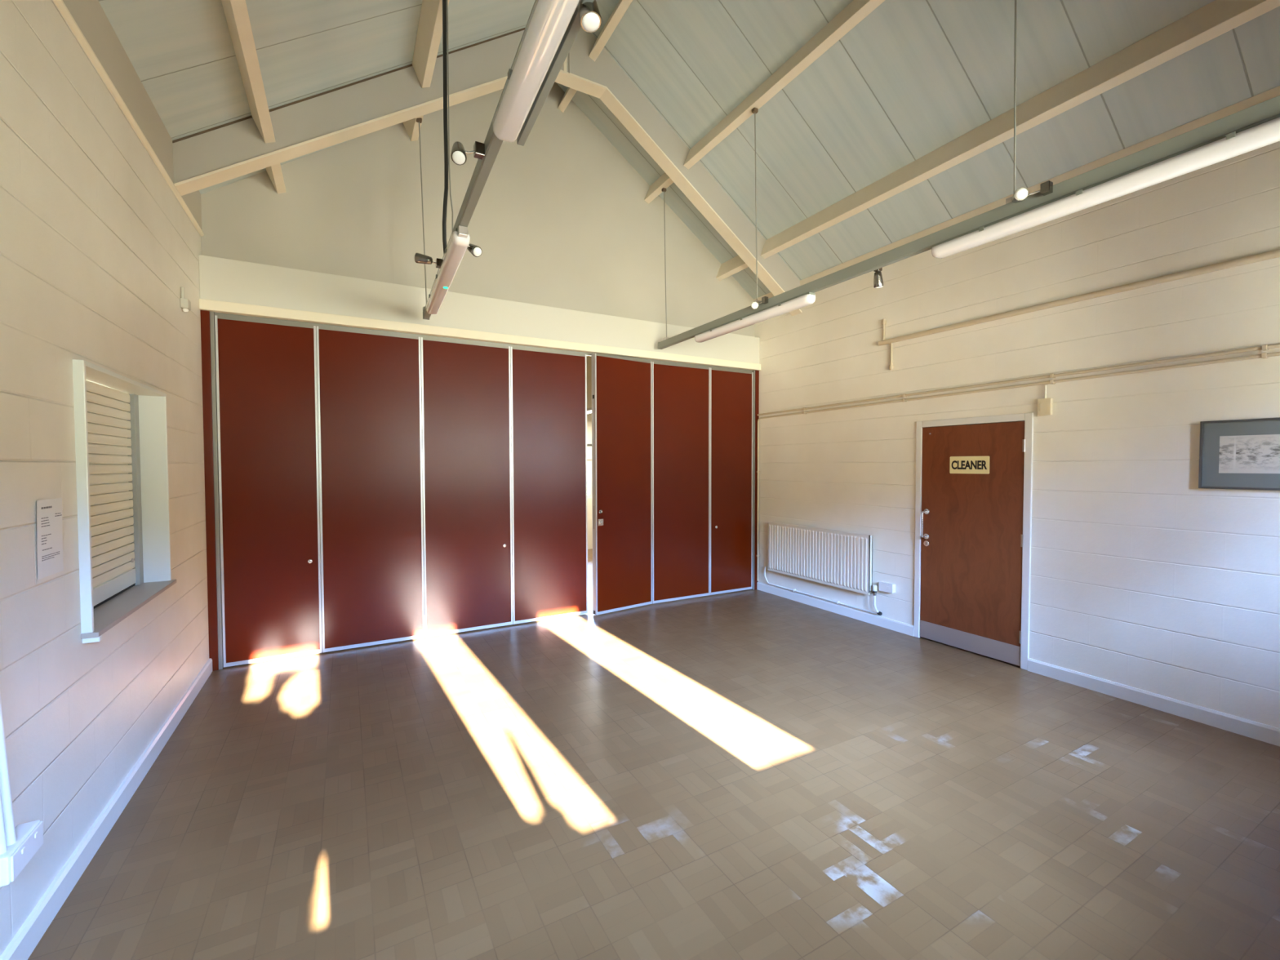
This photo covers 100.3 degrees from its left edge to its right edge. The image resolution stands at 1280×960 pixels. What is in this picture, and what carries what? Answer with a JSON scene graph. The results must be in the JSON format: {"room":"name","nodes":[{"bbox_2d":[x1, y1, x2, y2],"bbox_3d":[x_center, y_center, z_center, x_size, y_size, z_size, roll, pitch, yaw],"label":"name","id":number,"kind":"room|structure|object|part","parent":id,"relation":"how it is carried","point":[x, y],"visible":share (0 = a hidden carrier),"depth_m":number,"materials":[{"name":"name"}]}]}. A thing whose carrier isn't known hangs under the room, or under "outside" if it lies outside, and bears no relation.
{"room":"community hall","nodes":[
{"label":"community hall","id":0,"kind":"room"},
{"bbox_2d":[0,0,208,956],"bbox_3d":[-2.064,-0.293,1.499,0.210,3.800,6.736,-1,2,-29],"label":"wall","id":1,"kind":"structure","parent":0,"point":[98,250],"depth_m":2.17,"materials":[{"name":"white paint"}]},
{"bbox_2d":[0,692,16,854],"bbox_3d":[-1.934,-0.349,1.537,0.027,3.012,0.270,-1,2,-29],"label":"conduit","id":2,"kind":"object","parent":1,"relation":"attached to","point":[7,828],"visible":1,"depth_m":1.65,"materials":[{"name":"white plastic"}]},
{"bbox_2d":[0,820,43,887],"bbox_3d":[-1.994,1.192,1.707,0.066,0.090,0.200,-1,2,-29],"label":"box","id":3,"kind":"object","parent":1,"relation":"attached to","point":[29,835],"visible":0.99,"depth_m":1.69,"materials":[{"name":"white plastic"}]},
{"bbox_2d":[21,846,25,853],"bbox_3d":[-1.948,1.170,1.686,0.004,0.015,0.016,-1,2,-29],"label":"switch","id":4,"kind":"object","parent":3,"relation":"attached to","point":[23,848],"depth_m":1.69,"materials":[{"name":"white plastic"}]},
{"bbox_3d":[-1.972,1.191,1.719,0.007,0.080,0.190,-1,2,-29],"label":"plate","id":5,"kind":"part","parent":3,"relation":"part of","materials":[{"name":"white plastic"}]},
{"bbox_2d":[36,497,63,579],"bbox_3d":[-2.204,0.214,1.996,0.005,0.284,0.198,-1,2,-29],"label":"notice","id":6,"kind":"object","parent":1,"relation":"attached to","point":[49,512],"visible":1,"depth_m":1.99,"materials":[{"name":"white paper"}]},
{"bbox_2d":[0,657,213,959],"bbox_3d":[-1.947,1.553,1.586,0.020,0.105,6.186,-1,2,-29],"label":"baseboard","id":7,"kind":"structure","parent":1,"relation":"attached to","point":[30,933],"depth_m":2.25,"materials":[{"name":"white paint"}]},
{"bbox_2d":[86,380,143,608],"bbox_3d":[-2.712,0.070,2.671,0.042,1.116,1.135,-1,2,-29],"label":"roller shutter","id":8,"kind":"object","parent":1,"relation":"attached to","point":[113,415],"visible":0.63,"depth_m":2.86,"materials":[{"name":"white painted metal"}]},
{"bbox_3d":[-2.971,0.058,3.139,0.040,1.116,0.065,-1,2,-29],"label":"guide rail","id":9,"kind":"part","parent":8,"relation":"part of","materials":[{"name":"grey metal"}]},
{"bbox_2d":[72,359,176,643],"bbox_3d":[-2.662,0.081,2.701,0.215,1.182,1.195,-1,2,-29],"label":"window frame","id":10,"kind":"structure","parent":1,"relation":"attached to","point":[153,413],"depth_m":2.94,"materials":[{"name":"white wood"}]},
{"bbox_3d":[-2.661,0.638,2.717,0.215,0.022,1.195,-1,2,-29],"label":"sill","id":11,"kind":"part","parent":10,"relation":"part of","materials":[{"name":"beige laminate"}]},
{"bbox_2d":[53,0,204,236],"bbox_3d":[-1.974,-1.884,1.521,0.020,0.035,6.261,-1,2,-29],"label":"trim","id":12,"kind":"structure","parent":1,"relation":"attached to","point":[60,4],"depth_m":2.67,"materials":[{"name":"beige paint"}]},
{"bbox_2d":[62,0,201,229],"bbox_3d":[-1.980,-2.050,1.513,0.006,0.297,6.261,-1,2,-29],"label":"roof beam","id":13,"kind":"structure","parent":1,"relation":"attached to","point":[89,15],"depth_m":2.78,"materials":[{"name":"cream gloss paint"},{"name":"painted timber"}]},
{"bbox_2d":[180,286,191,312],"bbox_3d":[-3.159,-1.247,3.711,0.045,0.164,0.080,-1,2,-29],"label":"wall sensor","id":14,"kind":"object","parent":1,"relation":"attached to","point":[185,304],"visible":1,"depth_m":3.68,"materials":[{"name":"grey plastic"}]},
{"bbox_2d":[200,310,223,671],"bbox_3d":[-3.431,0.097,4.285,0.083,2.868,0.078,-1,2,-29],"label":"door frame","id":15,"kind":"structure","parent":1,"relation":"attached to","point":[207,331],"depth_m":4.25,"materials":[{"name":"red laminate"}]},
{"bbox_2d":[315,327,592,549],"bbox_3d":[-3.038,-0.515,9.378,6.219,3.800,0.200,-1,2,-29],"label":"wall","id":16,"kind":"structure","parent":0,"point":[588,357],"depth_m":10.39,"materials":[{"name":"beige paint"}]},
{"bbox_2d":[586,459,591,497],"bbox_3d":[-1.260,-0.021,10.336,0.700,0.750,0.070,-1,2,-29],"label":"window","id":17,"kind":"structure","parent":16,"relation":"in","point":[589,461],"depth_m":10.46,"materials":[{"name":"white glass"}]},
{"bbox_2d":[200,81,754,336],"bbox_3d":[-1.053,-2.853,5.712,5.719,2.873,0.225,-1,2,-29],"label":"wall","id":18,"kind":"structure","parent":0,"point":[562,219],"depth_m":5.38,"materials":[{"name":"paint"}]},
{"bbox_2d":[198,254,759,364],"bbox_3d":[-0.970,-1.603,5.603,5.719,0.410,0.105,-1,2,-29],"label":"beam","id":19,"kind":"structure","parent":18,"relation":"attached to","point":[220,279],"depth_m":5.05,"materials":[{"name":"beige paint"}]},
{"bbox_2d":[199,298,760,370],"bbox_3d":[-0.950,-1.420,5.573,5.719,0.080,0.075,-1,2,-29],"label":"trim","id":20,"kind":"structure","parent":18,"relation":"attached to","point":[215,306],"depth_m":5.04,"materials":[{"name":"beige paint"}]},
{"bbox_2d":[214,312,751,372],"bbox_3d":[-0.977,-1.377,5.622,5.552,0.042,0.035,-1,2,-29],"label":"trim","id":21,"kind":"structure","parent":18,"relation":"attached to","point":[215,313],"depth_m":5.07,"materials":[{"name":"silver metal"}]},
{"bbox_2d":[413,0,601,319],"bbox_3d":[-0.767,-1.400,2.494,0.359,0.214,5.074,-1,2,-27],"label":"light","id":22,"kind":"object","parent":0,"point":[553,27],"depth_m":1.88,"materials":[{"name":"grey metal"}]},
{"bbox_3d":[-1.391,-1.448,3.512,0.176,0.075,0.071,-1,2,-18],"label":"spotlight","id":23,"kind":"part","parent":22,"relation":"part of","materials":[{"name":"silver metal"}]},
{"bbox_3d":[-1.361,-1.378,3.702,0.108,0.103,1.662,-1,2,-27],"label":"batten light","id":24,"kind":"part","parent":22,"relation":"part of","materials":[{"name":"white plastic"}]},
{"bbox_3d":[-0.742,-1.396,2.290,0.140,0.110,0.099,-1,2,-29],"label":"spotlight","id":25,"kind":"part","parent":22,"relation":"part of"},
{"bbox_3d":[-0.735,-1.415,2.295,0.087,0.028,0.015,-1,2,-16],"label":"arm","id":26,"kind":"part","parent":22,"relation":"part of","materials":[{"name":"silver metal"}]},
{"bbox_3d":[-1.017,-1.403,3.213,0.110,0.117,0.102,1,2,34],"label":"spotlight","id":27,"kind":"part","parent":22,"relation":"part of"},
{"bbox_3d":[-0.745,-1.437,2.504,0.056,0.140,5.074,-1,2,-27],"label":"light trunking","id":28,"kind":"part","parent":22,"relation":"part of","materials":[{"name":"grey metal"}]},
{"bbox_3d":[-0.162,-1.386,1.548,0.099,0.137,0.075,-1,2,-29],"label":"spotlight","id":29,"kind":"part","parent":22,"relation":"part of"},
{"bbox_2d":[27,548,1279,959],"bbox_3d":[-0.459,1.585,4.783,6.219,0.150,10.836,-1,2,-29],"label":"floor","id":30,"kind":"structure","parent":0,"point":[748,774],"depth_m":2.58,"materials":[{"name":"tile parquet"}]},
{"bbox_2d":[214,315,322,666],"bbox_3d":[-3.095,0.098,4.483,0.688,2.830,0.076,-1,2,-29],"label":"partition panel","id":31,"kind":"object","parent":30,"relation":"on","point":[267,378],"visible":1,"depth_m":4.45,"materials":[{"name":"red laminate"}]},
{"bbox_3d":[-3.390,0.103,4.323,0.016,2.830,0.072,-1,2,-29],"label":"edge trim","id":32,"kind":"part","parent":31,"relation":"part of","materials":[{"name":"silver metal"}]},
{"bbox_3d":[-3.100,-1.306,4.446,0.656,0.022,0.071,-1,2,-29],"label":"rail","id":33,"kind":"part","parent":31,"relation":"part of","materials":[{"name":"silver metal"}]},
{"bbox_3d":[-3.093,1.497,4.525,0.656,0.030,0.072,-1,2,-29],"label":"rail","id":34,"kind":"part","parent":31,"relation":"part of","materials":[{"name":"silver metal"}]},
{"bbox_3d":[-2.802,0.092,4.648,0.016,2.830,0.072,-1,2,-29],"label":"edge trim","id":35,"kind":"part","parent":31,"relation":"part of","materials":[{"name":"silver metal"}]},
{"bbox_2d":[316,326,424,652],"bbox_3d":[-2.428,0.086,4.855,0.832,2.830,0.072,-1,2,-29],"label":"partition panel","id":36,"kind":"object","parent":30,"relation":"on","point":[369,384],"visible":1,"depth_m":4.82,"materials":[{"name":"red laminate"}]},
{"bbox_3d":[-2.785,0.092,4.658,0.016,2.830,0.072,-1,2,-29],"label":"edge trim","id":37,"kind":"part","parent":36,"relation":"part of","materials":[{"name":"silver metal"}]},
{"bbox_3d":[-2.432,-1.318,4.816,0.800,0.022,0.071,-1,2,-29],"label":"rail","id":38,"kind":"part","parent":36,"relation":"part of","materials":[{"name":"silver metal"}]},
{"bbox_3d":[-2.425,1.485,4.895,0.800,0.030,0.072,-1,2,-29],"label":"rail","id":39,"kind":"part","parent":36,"relation":"part of","materials":[{"name":"silver metal"}]},
{"bbox_3d":[-2.071,0.079,5.053,0.016,2.830,0.072,-1,2,-29],"label":"edge trim","id":40,"kind":"part","parent":36,"relation":"part of","materials":[{"name":"silver metal"}]},
{"bbox_2d":[420,337,512,637],"bbox_3d":[-1.692,0.072,5.260,0.841,2.830,0.076,-1,2,-29],"label":"partition panel","id":41,"kind":"object","parent":30,"relation":"on","point":[466,386],"visible":0.98,"depth_m":5.22,"materials":[{"name":"red laminate"}]},
{"bbox_3d":[-2.054,0.079,5.062,0.016,2.830,0.072,-1,2,-29],"label":"edge trim","id":42,"kind":"part","parent":41,"relation":"part of","materials":[{"name":"silver metal"}]},
{"bbox_3d":[-1.696,-1.331,5.222,0.809,0.022,0.071,-1,2,-29],"label":"rail","id":43,"kind":"part","parent":41,"relation":"part of","materials":[{"name":"silver metal"}]},
{"bbox_3d":[-1.689,1.472,5.302,0.809,0.030,0.072,-1,2,-29],"label":"rail","id":44,"kind":"part","parent":41,"relation":"part of","materials":[{"name":"silver metal"}]},
{"bbox_3d":[-1.332,0.066,5.462,0.016,2.830,0.072,-1,2,-29],"label":"edge trim","id":45,"kind":"part","parent":41,"relation":"part of","materials":[{"name":"silver metal"}]},
{"bbox_2d":[510,346,587,624],"bbox_3d":[-0.958,0.059,5.668,0.831,2.830,0.072,-1,2,-29],"label":"partition panel","id":46,"kind":"object","parent":30,"relation":"on","point":[548,388],"visible":0.96,"depth_m":5.63,"materials":[{"name":"red laminate"}]},
{"bbox_3d":[-1.314,0.065,5.471,0.016,2.830,0.072,-1,2,-29],"label":"edge trim","id":47,"kind":"part","parent":46,"relation":"part of","materials":[{"name":"silver metal"}]},
{"bbox_3d":[-0.961,-1.345,5.629,0.799,0.022,0.071,-1,2,-29],"label":"rail","id":48,"kind":"part","parent":46,"relation":"part of","materials":[{"name":"silver metal"}]},
{"bbox_3d":[-0.954,1.458,5.708,0.799,0.030,0.072,-1,2,-29],"label":"rail","id":49,"kind":"part","parent":46,"relation":"part of","materials":[{"name":"silver metal"}]},
{"bbox_3d":[-0.601,0.052,5.866,0.016,2.830,0.072,-1,2,-29],"label":"edge trim","id":50,"kind":"part","parent":46,"relation":"part of","materials":[{"name":"silver metal"}]},
{"bbox_2d":[591,353,652,615],"bbox_3d":[-0.186,0.047,6.021,0.782,2.830,0.088,-1,2,-37],"label":"partition panel","id":51,"kind":"object","parent":30,"relation":"on","point":[622,387],"visible":1,"depth_m":5.98,"materials":[{"name":"red laminate"}]},
{"bbox_3d":[-0.494,0.054,5.797,0.016,2.830,0.072,-1,2,-37],"label":"edge trim","id":52,"kind":"part","parent":51,"relation":"part of","materials":[{"name":"silver metal"}]},
{"bbox_3d":[-0.428,0.461,5.813,0.065,0.070,0.009,-1,2,-37],"label":"latch plate","id":53,"kind":"part","parent":51,"relation":"part of","materials":[{"name":"silver metal"}]},
{"bbox_3d":[-0.194,-1.357,5.988,0.748,0.022,0.071,-1,2,-37],"label":"rail","id":54,"kind":"part","parent":51,"relation":"part of","materials":[{"name":"silver metal"}]},
{"bbox_3d":[-0.187,1.446,6.068,0.748,0.030,0.072,-1,2,-37],"label":"rail","id":55,"kind":"part","parent":51,"relation":"part of","materials":[{"name":"silver metal"}]},
{"bbox_3d":[0.114,0.040,6.259,0.016,2.830,0.072,-1,2,-37],"label":"edge trim","id":56,"kind":"part","parent":51,"relation":"part of","materials":[{"name":"silver metal"}]},
{"bbox_2d":[652,361,710,603],"bbox_3d":[0.491,0.033,6.470,0.825,2.830,0.072,-1,2,-29],"label":"partition panel","id":57,"kind":"object","parent":30,"relation":"on","point":[681,393],"visible":0.84,"depth_m":6.43,"materials":[{"name":"red laminate"}]},
{"bbox_3d":[0.137,0.039,6.274,0.016,2.830,0.072,-1,2,-29],"label":"edge trim","id":58,"kind":"part","parent":57,"relation":"part of","materials":[{"name":"silver metal"}]},
{"bbox_3d":[0.495,1.432,6.510,0.793,0.030,0.072,-1,2,-29],"label":"rail","id":59,"kind":"part","parent":57,"relation":"part of","materials":[{"name":"silver metal"}]},
{"bbox_3d":[0.488,-1.371,6.430,0.793,0.022,0.071,-1,2,-29],"label":"rail","id":60,"kind":"part","parent":57,"relation":"part of","materials":[{"name":"silver metal"}]},
{"bbox_3d":[0.845,0.026,6.666,0.016,2.830,0.072,-1,2,-29],"label":"edge trim","id":61,"kind":"part","parent":57,"relation":"part of","materials":[{"name":"silver metal"}]},
{"bbox_2d":[709,368,753,595],"bbox_3d":[1.157,0.021,6.835,0.685,2.830,0.076,-1,2,-29],"label":"partition panel","id":62,"kind":"object","parent":30,"relation":"on","point":[731,392],"visible":0.94,"depth_m":6.81,"materials":[{"name":"red laminate"}]},
{"bbox_3d":[0.863,0.026,6.675,0.016,2.830,0.072,-1,2,-29],"label":"edge trim","id":63,"kind":"part","parent":62,"relation":"part of","materials":[{"name":"silver metal"}]},
{"bbox_3d":[1.152,-1.383,6.798,0.653,0.022,0.071,-1,2,-29],"label":"rail","id":64,"kind":"part","parent":62,"relation":"part of","materials":[{"name":"silver metal"}]},
{"bbox_3d":[1.159,1.420,6.877,0.653,0.030,0.072,-1,2,-29],"label":"rail","id":65,"kind":"part","parent":62,"relation":"part of","materials":[{"name":"silver metal"}]},
{"bbox_3d":[1.448,0.015,6.999,0.016,2.830,0.072,-1,2,-29],"label":"edge trim","id":66,"kind":"part","parent":62,"relation":"part of","materials":[{"name":"silver metal"}]},
{"bbox_2d":[97,0,1279,299],"bbox_3d":[0.522,-3.199,2.853,6.219,2.266,6.736,-1,2,-29],"label":"ceiling","id":67,"kind":"structure","parent":0,"point":[913,77],"depth_m":3.94,"materials":[{"name":"white wood"}]},
{"bbox_2d":[172,26,801,315],"bbox_3d":[-0.633,-3.097,4.945,5.719,2.342,0.156,-1,2,-29],"label":"roof truss","id":68,"kind":"object","parent":67,"relation":"attached to","point":[211,157],"visible":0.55,"depth_m":4.39,"materials":[{"name":"beige paint"}]},
{"bbox_2d":[221,0,275,143],"bbox_3d":[-1.344,-2.428,1.395,0.136,0.209,5.458,-1,2,-29],"label":"purlin","id":69,"kind":"object","parent":68,"relation":"attached to","point":[236,12],"visible":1,"depth_m":3.08,"materials":[{"name":"beige wood"}]},
{"bbox_2d":[265,163,286,193],"bbox_3d":[-2.889,-2.504,4.185,0.136,0.209,0.685,-1,2,-29],"label":"purlin","id":70,"kind":"object","parent":68,"relation":"attached to","point":[274,172],"visible":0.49,"depth_m":4.30,"materials":[{"name":"beige wood"}]},
{"bbox_2d":[403,115,423,141],"bbox_3d":[-1.974,-3.248,4.671,0.133,0.201,0.685,-1,2,-29],"label":"purlin","id":71,"kind":"object","parent":68,"relation":"attached to","point":[411,126],"visible":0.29,"depth_m":4.85,"materials":[{"name":"beige wood"}]},
{"bbox_2d":[416,117,426,311],"bbox_3d":[-1.900,-2.329,4.686,0.088,1.676,0.088,-1,2,-29],"label":"suspension rod","id":72,"kind":"object","parent":71,"relation":"hanging from","point":[419,120],"visible":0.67,"depth_m":4.68,"materials":[{"name":"brown"}]},
{"bbox_2d":[412,0,449,88],"bbox_3d":[-0.430,-3.172,1.881,0.133,0.201,5.458,-1,2,-29],"label":"purlin","id":73,"kind":"object","parent":68,"relation":"attached to","point":[429,31],"visible":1,"depth_m":3.86,"materials":[{"name":"beige wood"}]},
{"bbox_2d":[442,0,453,254],"bbox_3d":[-1.224,-2.293,3.392,0.051,1.658,0.237,-1,2,-29],"label":"power cable","id":74,"kind":"object","parent":73,"relation":"hanging from","point":[445,2],"visible":0.85,"depth_m":3.46,"materials":[{"name":"black plastic"}]},
{"bbox_3d":[-0.679,-3.954,4.838,0.030,0.523,0.012,-1,2,-29],"label":"splice plate","id":75,"kind":"part","parent":68,"relation":"part of","materials":[{"name":"beige wood"}]},
{"bbox_2d":[557,87,576,112],"bbox_3d":[-0.645,-4.011,5.386,0.140,0.217,0.685,-1,2,-29],"label":"purlin","id":76,"kind":"object","parent":68,"relation":"attached to","point":[569,94],"visible":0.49,"depth_m":5.51,"materials":[{"name":"beige wood"}]},
{"bbox_2d":[588,0,632,62],"bbox_3d":[0.904,-3.935,2.589,0.140,0.217,5.441,-1,2,-29],"label":"purlin","id":77,"kind":"object","parent":68,"relation":"attached to","point":[620,9],"visible":1,"depth_m":4.62,"materials":[{"name":"beige wood"}]},
{"bbox_2d":[644,172,673,204],"bbox_3d":[0.273,-3.310,5.913,0.137,0.210,0.685,-1,2,-29],"label":"purlin","id":78,"kind":"object","parent":68,"relation":"attached to","point":[655,189],"visible":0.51,"depth_m":5.97,"materials":[{"name":"beige wood"}]},
{"bbox_2d":[662,187,670,340],"bbox_3d":[0.281,-2.382,5.920,0.092,1.650,0.063,-1,2,-29],"label":"suspension rod","id":79,"kind":"object","parent":78,"relation":"hanging from","point":[664,189],"visible":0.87,"depth_m":5.91,"materials":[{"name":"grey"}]},
{"bbox_3d":[0.280,-2.384,5.913,0.009,1.606,0.051,1,2,40],"label":"rod","id":80,"kind":"part","parent":79,"relation":"part of","materials":[{"name":"grey metal"}]},
{"bbox_2d":[715,255,748,280],"bbox_3d":[1.180,-2.609,6.435,0.140,0.216,0.685,-1,2,-29],"label":"purlin","id":81,"kind":"object","parent":68,"relation":"attached to","point":[735,264],"visible":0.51,"depth_m":6.50,"materials":[{"name":"beige wood"}]},
{"bbox_2d":[683,0,884,169],"bbox_3d":[1.821,-3.234,3.116,0.137,0.210,5.441,-1,2,-29],"label":"purlin","id":82,"kind":"object","parent":68,"relation":"attached to","point":[856,11],"visible":1,"depth_m":4.22,"materials":[{"name":"beige wood"}]},
{"bbox_2d":[657,95,1279,349],"bbox_3d":[1.452,-2.235,3.773,0.284,1.827,5.200,-1,2,-29],"label":"light trunking","id":83,"kind":"object","parent":82,"relation":"hanging from","point":[1268,108],"depth_m":2.58,"materials":[{"name":"grey metal"}]},
{"bbox_2d":[694,291,815,342],"bbox_3d":[0.953,-1.414,4.760,0.111,0.083,1.530,-1,2,-29],"label":"light","id":84,"kind":"object","parent":83,"relation":"attached to","point":[802,300],"visible":1,"depth_m":4.56,"materials":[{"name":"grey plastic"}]},
{"bbox_3d":[1.000,-2.349,4.600,0.052,1.604,0.009,-2,2,-43],"label":"rod","id":85,"kind":"part","parent":83,"relation":"part of","materials":[{"name":"grey metal"}]},
{"bbox_3d":[1.001,-2.348,4.606,0.093,1.648,0.060,-1,2,-29],"label":"suspension rod","id":86,"kind":"part","parent":83,"relation":"part of","materials":[{"name":"grey metal"}]},
{"bbox_3d":[1.000,-1.495,4.537,0.100,0.085,0.178,-1,2,-29],"label":"spotlight","id":87,"kind":"part","parent":83,"relation":"part of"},
{"bbox_3d":[1.635,-1.397,3.666,0.091,0.157,0.076,-1,2,-29],"label":"spotlight","id":88,"kind":"part","parent":83,"relation":"part of","materials":[{"name":"silver metal"}]},
{"bbox_3d":[1.992,-1.453,2.711,0.168,0.076,0.113,1,2,28],"label":"spotlight","id":89,"kind":"part","parent":83,"relation":"part of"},
{"bbox_3d":[1.994,-1.460,2.714,0.119,0.021,0.017,1,2,40],"label":"arm","id":90,"kind":"part","parent":83,"relation":"part of","materials":[{"name":"silver metal"}]},
{"bbox_3d":[2.160,-1.358,2.560,0.111,0.083,1.550,-1,2,-29],"label":"batten light","id":91,"kind":"part","parent":83,"relation":"part of","materials":[{"name":"white plastic"}]},
{"bbox_2d":[1005,0,1017,204],"bbox_3d":[1.986,-2.301,2.821,0.086,1.645,0.060,-1,2,-29],"label":"suspension rod","id":92,"kind":"object","parent":82,"relation":"hanging from","point":[1008,200],"visible":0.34,"depth_m":2.83,"materials":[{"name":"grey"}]},
{"bbox_3d":[1.982,-2.303,2.818,0.044,1.601,0.010,-1,2,-29],"label":"rod","id":93,"kind":"part","parent":92,"relation":"part of","materials":[{"name":"grey metal"}]},
{"bbox_2d":[760,0,1279,258],"bbox_3d":[2.728,-2.533,3.638,0.140,0.216,5.441,-1,2,-29],"label":"purlin","id":94,"kind":"object","parent":68,"relation":"attached to","point":[1216,18],"visible":1,"depth_m":3.55,"materials":[{"name":"beige wood"}]},
{"bbox_2d":[754,141,1279,728],"bbox_3d":[3.141,-0.387,4.378,0.250,3.800,6.736,-1,2,-29],"label":"wall","id":95,"kind":"structure","parent":0,"point":[1144,577],"depth_m":3.85,"materials":[{"name":"white paint"}]},
{"bbox_2d":[751,370,759,590],"bbox_3d":[1.501,0.008,7.013,0.082,2.868,0.078,-1,2,-29],"label":"door frame","id":96,"kind":"structure","parent":95,"relation":"attached to","point":[756,373],"depth_m":6.97,"materials":[{"name":"red laminate"}]},
{"bbox_3d":[1.511,0.007,7.019,0.058,2.868,0.078,-1,2,-29],"label":"post","id":97,"kind":"part","parent":96,"relation":"part of","materials":[{"name":"red laminate"}]},
{"bbox_2d":[767,521,876,595],"bbox_3d":[2.025,0.849,6.065,0.109,0.607,1.552,-1,2,-29],"label":"radiator","id":98,"kind":"object","parent":95,"relation":"attached to","point":[841,559],"visible":1,"depth_m":5.94,"materials":[{"name":"white metal"}]},
{"bbox_2d":[764,565,882,615],"bbox_3d":[2.023,1.234,6.112,0.080,0.244,1.686,-1,2,-29],"label":"pipe","id":99,"kind":"object","parent":95,"relation":"attached to","point":[879,613],"visible":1,"depth_m":5.91,"materials":[{"name":"white paint"}]},
{"bbox_2d":[879,581,895,593],"bbox_3d":[2.466,1.069,5.328,0.057,0.093,0.156,-1,2,-29],"label":"box","id":100,"kind":"object","parent":95,"relation":"attached to","point":[886,587],"visible":1,"depth_m":5.30,"materials":[{"name":"white plastic"}]},
{"bbox_2d":[913,413,1033,670],"bbox_3d":[2.850,0.483,4.647,0.136,2.047,0.975,-1,2,-29],"label":"door","id":101,"kind":"structure","parent":95,"relation":"in","point":[974,485],"depth_m":4.59,"materials":[{"name":"brown wood"}]},
{"bbox_3d":[2.640,0.411,4.960,0.074,0.250,0.017,-1,2,-29],"label":"pull handle","id":102,"kind":"part","parent":101,"relation":"part of","materials":[{"name":"silver metal"}]},
{"bbox_3d":[2.856,1.412,4.675,0.002,0.156,0.853,-1,2,-29],"label":"kick plate","id":103,"kind":"part","parent":101,"relation":"part of","materials":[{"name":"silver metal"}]},
{"bbox_2d":[753,85,1279,301],"bbox_3d":[3.011,-2.239,4.271,0.022,0.109,6.261,-1,2,-29],"label":"trim","id":104,"kind":"structure","parent":95,"relation":"attached to","point":[1273,92],"depth_m":3.88,"materials":[{"name":"beige wood"}]},
{"bbox_2d":[756,582,1279,746],"bbox_3d":[3.039,1.465,4.344,0.020,0.100,6.186,-1,2,-29],"label":"baseboard","id":105,"kind":"structure","parent":95,"relation":"attached to","point":[1268,734],"depth_m":3.77,"materials":[{"name":"white paint"}]},
{"bbox_2d":[756,351,1279,581],"bbox_3d":[3.030,0.306,4.299,0.042,2.179,6.150,-1,2,-29],"label":"pipe","id":106,"kind":"object","parent":95,"relation":"attached to","point":[1264,355],"visible":1,"depth_m":4.25,"materials":[{"name":"beige metal"}]},
{"bbox_2d":[757,343,1279,415],"bbox_3d":[3.028,-0.796,4.267,0.042,0.066,6.150,-1,2,-29],"label":"pipe","id":107,"kind":"object","parent":95,"relation":"attached to","point":[1265,347],"visible":1,"depth_m":3.97,"materials":[{"name":"beige metal"}]},
{"bbox_2d":[1036,384,1053,415],"bbox_3d":[3.120,-0.615,4.114,0.034,0.235,0.095,-1,2,-29],"label":"junction box","id":108,"kind":"object","parent":95,"relation":"attached to","point":[1044,405],"depth_m":4.11,"materials":[{"name":"beige plastic"}]},
{"bbox_2d":[878,248,1279,369],"bbox_3d":[3.462,-1.295,3.465,0.050,0.515,4.350,-1,2,-29],"label":"gas pipe","id":109,"kind":"object","parent":95,"relation":"attached to","point":[1276,253],"visible":1,"depth_m":3.80,"materials":[{"name":"beige metal"}]},
{"bbox_2d":[1198,417,1279,490],"bbox_3d":[3.693,-0.151,3.106,0.022,0.421,0.623,-1,2,-29],"label":"framed picture","id":110,"kind":"object","parent":95,"relation":"attached to","point":[1234,454],"visible":1,"depth_m":3.22,"materials":[{"name":"grey paper"}]},
{"bbox_3d":[-2.081,-2.443,7.626,6.179,0.150,4.100,-1,2,-29],"label":"ceiling","id":111,"kind":"structure","parent":0,"visible":0},
{"bbox_2d":[586,407,591,413],"bbox_3d":[-0.742,-1.783,9.031,0.100,1.257,1.200,-1,2,-29],"label":"ceiling light","id":112,"kind":"object","parent":111,"relation":"hanging from","point":[588,410],"visible":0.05,"depth_m":9.22,"materials":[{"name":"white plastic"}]}
]}

